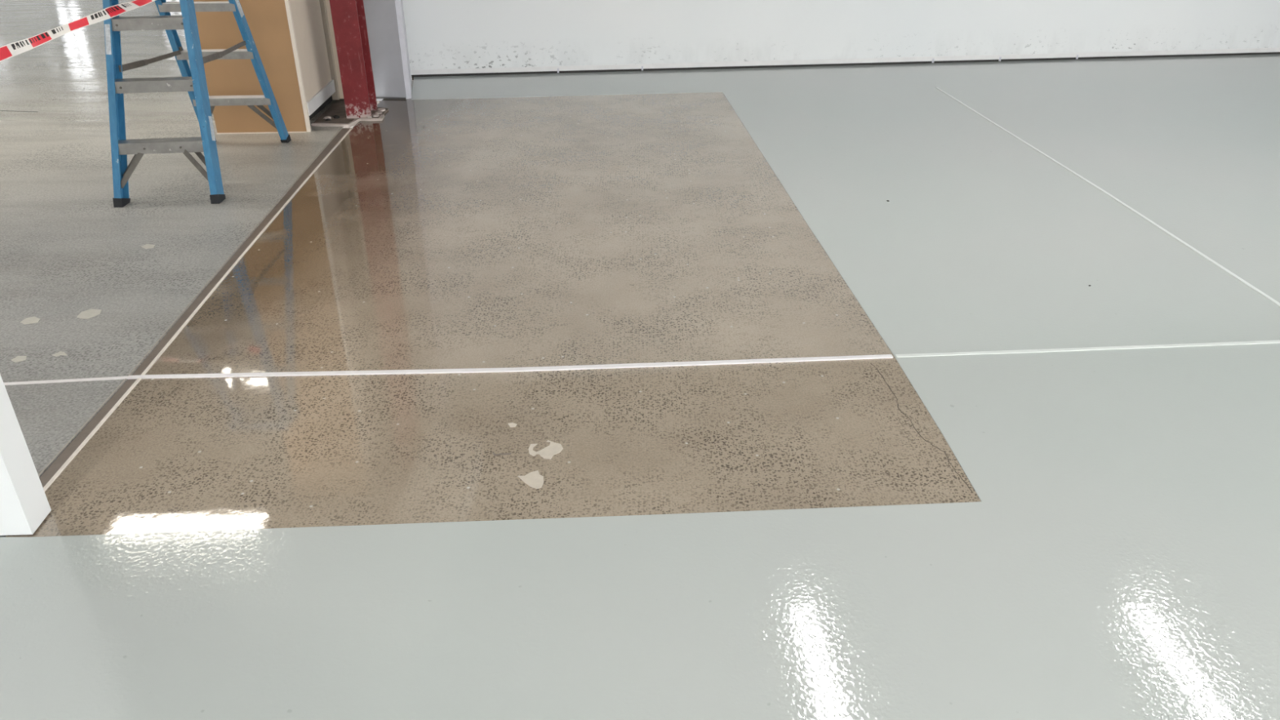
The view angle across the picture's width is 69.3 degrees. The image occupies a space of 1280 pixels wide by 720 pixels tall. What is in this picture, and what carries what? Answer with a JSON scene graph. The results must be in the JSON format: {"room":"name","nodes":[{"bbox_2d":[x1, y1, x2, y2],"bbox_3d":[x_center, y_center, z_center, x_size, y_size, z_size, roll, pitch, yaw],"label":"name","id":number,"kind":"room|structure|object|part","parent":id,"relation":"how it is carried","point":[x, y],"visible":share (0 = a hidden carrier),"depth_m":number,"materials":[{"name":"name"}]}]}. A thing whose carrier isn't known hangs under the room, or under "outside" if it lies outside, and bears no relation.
{"room":"workspace","nodes":[
{"label":"workspace","id":0,"kind":"room"},
{"bbox_2d":[0,374,51,537],"bbox_3d":[-7.819,-0.777,1.665,12.372,3.010,0.108,-1,28,-2],"label":"wall","id":1,"kind":"structure","parent":0,"point":[24,505],"depth_m":2.45,"materials":[{"name":"white paint"}]},
{"bbox_2d":[193,0,335,133],"bbox_3d":[-2.514,-3.076,5.924,0.616,3.000,1.052,0,28,0],"label":"wooden cabinet","id":2,"kind":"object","parent":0,"point":[288,36],"depth_m":6.04,"materials":[{"name":"brown paint"}]},
{"bbox_3d":[-2.224,-2.856,5.515,0.023,3.000,0.025,0,28,0],"label":"edge trim","id":3,"kind":"part","parent":2,"relation":"part of","materials":[{"name":"white wood"}]},
{"bbox_3d":[-2.242,-1.846,6.492,0.031,0.085,0.741,-2,28,-3],"label":"skirting","id":4,"kind":"part","parent":2,"relation":"part of","materials":[{"name":"white paint"}]},
{"bbox_2d":[319,0,343,99],"bbox_3d":[-2.250,-3.286,6.283,0.100,2.970,0.140,0,28,0],"label":"door frame","id":5,"kind":"structure","parent":2,"relation":"attached to","point":[325,6],"depth_m":6.77,"materials":[{"name":"paint"}]},
{"bbox_2d":[363,0,411,101],"bbox_3d":[-2.251,-3.496,6.725,0.998,3.020,0.813,0,28,0],"label":"wall pier","id":6,"kind":"object","parent":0,"point":[384,19],"visible":0.33,"depth_m":6.93,"materials":[{"name":"grey paint"}]},
{"bbox_2d":[0,0,1279,719],"bbox_3d":[-2.500,-1.384,6.069,23.000,0.122,24.000,0,28,0],"label":"floor","id":7,"kind":"structure","parent":0,"point":[1118,556],"depth_m":3.13,"materials":[{"name":"grey paint"}]},
{"bbox_2d":[11,355,26,362],"bbox_3d":[-2.263,-0.003,3.376,0.054,0.002,0.050,0,28,0],"label":"floor patch","id":8,"kind":"object","parent":7,"relation":"on","point":[19,358],"visible":1,"depth_m":3.38,"materials":[{"name":"beige paint"}]},
{"bbox_2d":[20,316,39,324],"bbox_3d":[-2.406,-0.157,3.663,0.071,0.002,0.070,0,28,0],"label":"floor patch","id":9,"kind":"object","parent":7,"relation":"on","point":[30,320],"visible":1,"depth_m":3.66,"materials":[{"name":"beige paint"}]},
{"bbox_2d":[52,351,67,356],"bbox_3d":[-2.132,-0.020,3.409,0.054,0.001,0.037,14,31,24],"label":"floor patch","id":10,"kind":"object","parent":7,"relation":"on","point":[59,353],"visible":1,"depth_m":3.41,"materials":[{"name":"beige paint"}]},
{"bbox_2d":[76,308,102,319],"bbox_3d":[-2.208,-0.185,3.715,0.084,0.002,0.092,0,28,0],"label":"floor patch","id":11,"kind":"object","parent":7,"relation":"on","point":[89,313],"visible":1,"depth_m":3.71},
{"bbox_2d":[141,244,155,248],"bbox_3d":[-2.317,-0.535,4.365,0.066,0.002,0.051,9,30,17],"label":"floor patch","id":12,"kind":"object","parent":7,"relation":"on","point":[146,246],"visible":1,"depth_m":4.37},
{"bbox_2d":[38,127,350,487],"bbox_3d":[-1.869,-0.575,4.461,0.073,0.022,4.230,-2,28,-3],"label":"trim","id":13,"kind":"structure","parent":7,"relation":"on","point":[71,448],"depth_m":3.60,"materials":[{"name":"pale metal"}]},
{"bbox_2d":[102,0,291,207],"bbox_3d":[-2.511,-1.894,5.028,0.558,1.772,1.336,0,28,0],"label":"stepladder","id":14,"kind":"object","parent":7,"relation":"on","point":[193,80],"visible":1,"depth_m":4.85,"materials":[{"name":"blue metal"}]},
{"bbox_2d":[0,0,155,62],"bbox_3d":[-4.861,-1.252,4.008,5.371,0.565,0.443,-8,29,-14],"label":"barrier tape","id":15,"kind":"object","parent":14,"relation":"attached to","point":[11,50],"visible":1,"depth_m":4.43,"materials":[{"name":"red plastic"}]},
{"bbox_2d":[10,3,131,49],"bbox_3d":[-4.861,-1.261,4.006,5.347,0.538,0.431,-8,29,-14],"label":"print","id":16,"kind":"object","parent":15,"relation":"attached to","point":[33,42],"depth_m":4.43},
{"bbox_3d":[-2.702,-1.728,4.736,0.046,1.755,0.656,4,29,7],"label":"rail","id":17,"kind":"part","parent":14,"relation":"part of","materials":[{"name":"blue plastic"}]},
{"bbox_3d":[-2.731,-1.736,5.305,0.005,0.055,0.519,-1,28,-3],"label":"folding arm","id":18,"kind":"part","parent":14,"relation":"part of","materials":[{"name":"metal"}]},
{"bbox_3d":[-2.765,-2.058,5.348,0.035,1.744,0.542,0,28,-1],"label":"rail","id":19,"kind":"part","parent":14,"relation":"part of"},
{"bbox_3d":[-2.329,-1.756,4.789,0.055,1.756,0.673,-7,29,-13],"label":"rail","id":20,"kind":"part","parent":14,"relation":"part of","materials":[{"name":"blue plastic"}]},
{"bbox_3d":[-2.344,-1.794,5.332,0.005,0.025,0.445,-1,28,-1],"label":"folding arm","id":21,"kind":"part","parent":14,"relation":"part of","materials":[{"name":"metal"}]},
{"bbox_3d":[-2.353,-2.072,5.375,0.047,1.746,0.561,6,29,12],"label":"rail","id":22,"kind":"part","parent":14,"relation":"part of","materials":[{"name":"blue plastic"}]},
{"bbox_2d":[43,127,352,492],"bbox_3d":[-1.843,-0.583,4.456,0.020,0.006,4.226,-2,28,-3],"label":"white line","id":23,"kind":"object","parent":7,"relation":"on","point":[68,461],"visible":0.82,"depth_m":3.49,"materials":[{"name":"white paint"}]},
{"bbox_2d":[311,98,388,128],"bbox_3d":[-2.054,-1.805,6.718,0.492,0.048,0.859,0,28,0],"label":"pad","id":24,"kind":"object","parent":7,"relation":"on","point":[338,107],"visible":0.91,"depth_m":6.51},
{"bbox_2d":[323,115,331,119],"bbox_3d":[-2.190,-1.700,6.488,0.049,0.018,0.048,22,35,35],"label":"chunk","id":25,"kind":"object","parent":24,"relation":"on","point":[326,117],"visible":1,"depth_m":6.48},
{"bbox_2d":[328,0,377,118],"bbox_3d":[-1.980,-3.070,5.900,0.170,2.988,0.240,-2,28,-3],"label":"steel column","id":26,"kind":"structure","parent":24,"relation":"on","point":[348,17],"depth_m":6.36,"materials":[{"name":"red metal"}]},
{"bbox_2d":[492,452,511,456],"bbox_3d":[-0.424,0.289,2.838,0.058,0.001,0.020,0,28,0],"label":"floor mark","id":27,"kind":"object","parent":7,"relation":"on","point":[494,454],"visible":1,"depth_m":2.84,"materials":[{"name":"concrete"}]},
{"bbox_2d":[507,422,516,427],"bbox_3d":[-0.410,0.210,2.984,0.028,0.002,0.026,-7,29,-13],"label":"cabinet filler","id":28,"kind":"object","parent":7,"relation":"on","point":[511,424],"visible":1,"depth_m":2.98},
{"bbox_2d":[517,470,543,488],"bbox_3d":[-0.311,0.353,2.719,0.063,0.002,0.089,-17,33,-28],"label":"floor patch","id":29,"kind":"object","parent":7,"relation":"on","point":[534,479],"visible":1,"depth_m":2.72,"materials":[{"name":"beige paint"}]},
{"bbox_2d":[528,440,563,459],"bbox_3d":[-0.296,0.276,2.861,0.105,0.002,0.095,14,31,25],"label":"floor patch","id":30,"kind":"object","parent":7,"relation":"on","point":[553,448],"visible":1,"depth_m":2.85,"materials":[{"name":"beige paint"}]},
{"bbox_2d":[4,340,1279,385],"bbox_3d":[3.151,-0.099,3.555,11.532,0.006,0.064,-2,28,-4],"label":"white line","id":31,"kind":"object","parent":7,"relation":"on","point":[882,356],"visible":0.97,"depth_m":3.32,"materials":[{"name":"white paint"}]},
{"bbox_2d":[871,363,972,491],"bbox_3d":[0.889,0.196,3.012,0.038,0.002,0.785,-5,29,-8],"label":"crack","id":32,"kind":"object","parent":7,"relation":"on","point":[871,363],"depth_m":2.97,"materials":[{"name":"brown concrete"}]},
{"bbox_2d":[935,87,1279,306],"bbox_3d":[2.674,0.795,1.893,0.085,0.004,12.587,-1,28,-2],"label":"pale line","id":33,"kind":"object","parent":7,"relation":"on","point":[1273,300],"visible":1,"depth_m":4.77,"materials":[{"name":"white paint"}]},
{"bbox_2d":[402,0,1279,77],"bbox_3d":[3.563,-4.070,7.770,11.089,3.000,0.130,-4,29,-7],"label":"wall","id":34,"kind":"structure","parent":0,"point":[442,34],"depth_m":8.04,"materials":[{"name":"white paint"}]},
{"bbox_2d":[410,47,1279,75],"bbox_3d":[3.562,-2.760,8.410,11.074,0.038,0.006,-4,29,-7],"label":"baseboard","id":35,"kind":"structure","parent":34,"relation":"attached to","point":[1276,49],"depth_m":8.19,"materials":[{"name":"white paint"}]}
]}

